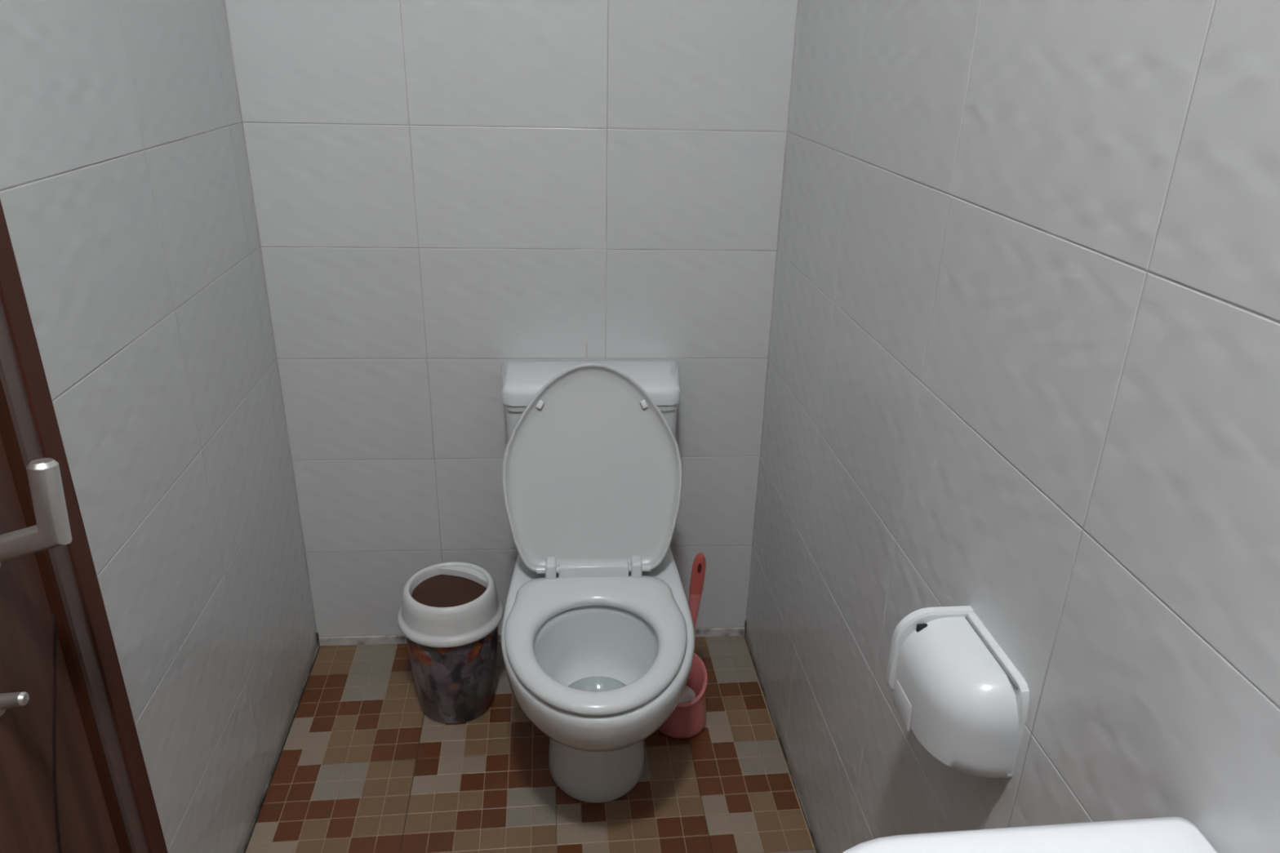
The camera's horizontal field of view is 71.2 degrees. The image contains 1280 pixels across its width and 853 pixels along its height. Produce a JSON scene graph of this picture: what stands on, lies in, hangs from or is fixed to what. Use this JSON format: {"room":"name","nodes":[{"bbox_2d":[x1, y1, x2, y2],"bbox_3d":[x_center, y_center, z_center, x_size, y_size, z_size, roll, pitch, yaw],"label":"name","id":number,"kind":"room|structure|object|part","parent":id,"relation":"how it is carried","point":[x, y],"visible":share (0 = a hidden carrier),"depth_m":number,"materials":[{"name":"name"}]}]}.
{"room":"toilet room","nodes":[
{"label":"toilet room","id":0,"kind":"room"},
{"bbox_2d":[0,0,317,852],"bbox_3d":[-0.721,-0.405,0.628,0.090,3.100,2.400,-1,24,-6],"label":"wall","id":1,"kind":"structure","parent":0,"point":[126,197],"depth_m":1.42,"materials":[{"name":"tile"}]},
{"bbox_2d":[0,200,168,852],"bbox_3d":[-0.671,0.102,0.681,0.161,2.130,0.842,-1,24,-6],"label":"door","id":2,"kind":"structure","parent":1,"relation":"in","point":[74,777],"depth_m":1.08,"materials":[{"name":"red wood"}]},
{"bbox_3d":[-0.669,0.094,0.960,0.102,0.122,0.039,-1,24,-6],"label":"lever handle","id":3,"kind":"part","parent":2,"relation":"part of","materials":[{"name":"silver metal"}]},
{"bbox_2d":[240,645,319,852],"bbox_3d":[-0.779,0.736,1.893,0.005,0.007,0.872,-1,24,-6],"label":"trim","id":4,"kind":"structure","parent":1,"relation":"attached to","point":[261,802],"depth_m":1.94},
{"bbox_2d":[315,632,319,646],"bbox_3d":[-0.823,0.544,2.283,0.006,0.040,0.005,-1,24,-6],"label":"trim","id":5,"kind":"structure","parent":1,"relation":"attached to","point":[317,633],"depth_m":2.28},
{"bbox_2d":[223,0,798,636],"bbox_3d":[-0.220,-0.884,1.764,1.350,3.100,0.090,0,23,-4],"label":"wall","id":6,"kind":"structure","parent":0,"point":[446,193],"depth_m":1.92,"materials":[{"name":"tile"}]},
{"bbox_2d":[319,626,745,646],"bbox_3d":[-0.273,0.547,2.332,1.107,0.024,0.010,0,23,-4],"label":"trim","id":7,"kind":"structure","parent":6,"relation":"attached to","point":[706,632],"depth_m":2.30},
{"bbox_2d":[244,635,816,852],"bbox_3d":[-0.160,1.062,1.301,1.307,0.100,2.550,-1,24,-6],"label":"floor","id":8,"kind":"structure","parent":0,"point":[361,767],"depth_m":1.89,"materials":[{"name":"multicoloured tile"}]},
{"bbox_2d":[397,561,503,724],"bbox_3d":[-0.428,0.498,2.053,0.235,0.324,0.235,-1,24,-6],"label":"waste bin","id":9,"kind":"object","parent":8,"relation":"on","point":[450,615],"visible":1,"depth_m":1.98,"materials":[{"name":"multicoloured plastic"}]},
{"bbox_3d":[-0.426,0.389,2.006,0.235,0.084,0.235,-1,24,-6],"label":"bin lid","id":10,"kind":"part","parent":9,"relation":"part of","materials":[{"name":"white plastic"}]},
{"bbox_2d":[501,360,694,803],"bbox_3d":[-0.094,0.332,1.830,0.406,0.822,0.770,0,23,-4],"label":"toilet","id":11,"kind":"object","parent":8,"relation":"on","point":[597,633],"visible":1,"depth_m":1.85,"materials":[{"name":"white ceramic"}]},
{"bbox_3d":[-0.107,-0.090,1.967,0.406,0.058,0.182,0,23,-4],"label":"tank lid","id":12,"kind":"part","parent":11,"relation":"part of","materials":[{"name":"white ceramic"}]},
{"bbox_3d":[-0.111,0.076,2.042,0.386,0.311,0.170,0,23,-4],"label":"tank","id":13,"kind":"part","parent":11,"relation":"part of","materials":[{"name":"white ceramic"}]},
{"bbox_3d":[-0.098,0.082,1.860,0.374,0.388,0.212,0,23,-4],"label":"lid","id":14,"kind":"part","parent":11,"relation":"part of","materials":[{"name":"grey plastic"}]},
{"bbox_3d":[-0.081,0.389,1.656,0.343,0.023,0.404,0,23,-4],"label":"seat","id":15,"kind":"part","parent":11,"relation":"part of","materials":[{"name":"white plastic"}]},
{"bbox_3d":[-0.092,0.525,1.899,0.370,0.412,0.742,0,23,-4],"label":"bowl","id":16,"kind":"part","parent":11,"relation":"part of","materials":[{"name":"white ceramic"}]},
{"bbox_2d":[658,653,706,738],"bbox_3d":[0.095,0.607,2.033,0.120,0.164,0.120,-1,24,-6],"label":"brush holder","id":17,"kind":"object","parent":8,"relation":"on","point":[688,719],"visible":0.51,"depth_m":2.01,"materials":[{"name":"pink plastic"}]},
{"bbox_2d":[679,552,706,702],"bbox_3d":[0.099,0.470,1.976,0.062,0.419,0.069,9,25,17],"label":"toilet brush","id":18,"kind":"object","parent":17,"relation":"in","point":[699,566],"visible":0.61,"depth_m":1.94,"materials":[{"name":"red plastic"}]},
{"bbox_2d":[746,0,1279,852],"bbox_3d":[0.469,-0.428,0.748,0.090,3.100,2.400,-1,24,-6],"label":"wall","id":19,"kind":"structure","parent":0,"point":[1023,371],"depth_m":0.93,"materials":[{"name":"tile"}]},
{"bbox_2d":[744,620,746,635],"bbox_3d":[0.279,0.533,2.365,0.005,0.045,0.008,-1,24,-6],"label":"trim","id":20,"kind":"structure","parent":19,"relation":"attached to","point":[745,622],"depth_m":2.36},
{"bbox_2d":[743,635,819,852],"bbox_3d":[0.392,1.014,1.317,0.004,0.007,2.308,-1,24,-6],"label":"trim","id":21,"kind":"structure","parent":19,"relation":"attached to","point":[816,849],"depth_m":1.98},
{"bbox_2d":[885,605,1029,777],"bbox_3d":[0.362,0.309,1.041,0.092,0.130,0.156,-1,24,-6],"label":"paper holder","id":22,"kind":"object","parent":19,"relation":"attached to","point":[953,686],"visible":1,"depth_m":1.00,"materials":[{"name":"white plastic"}]},
{"bbox_3d":[0.355,0.277,1.105,0.092,0.122,0.013,-1,24,-6],"label":"plate","id":23,"kind":"part","parent":22,"relation":"part of","materials":[{"name":"white plastic"}]},
{"bbox_3d":[0.404,0.312,1.040,0.009,0.129,0.142,-1,24,-6],"label":"plate","id":24,"kind":"part","parent":22,"relation":"part of","materials":[{"name":"white plastic"}]},
{"bbox_2d":[842,816,1218,852],"bbox_3d":[0.289,0.470,0.516,0.346,0.149,0.464,-1,24,-6],"label":"basin","id":25,"kind":"object","parent":19,"relation":"attached to","point":[1175,834],"visible":1,"depth_m":0.68,"materials":[{"name":"white ceramic"}]}
]}

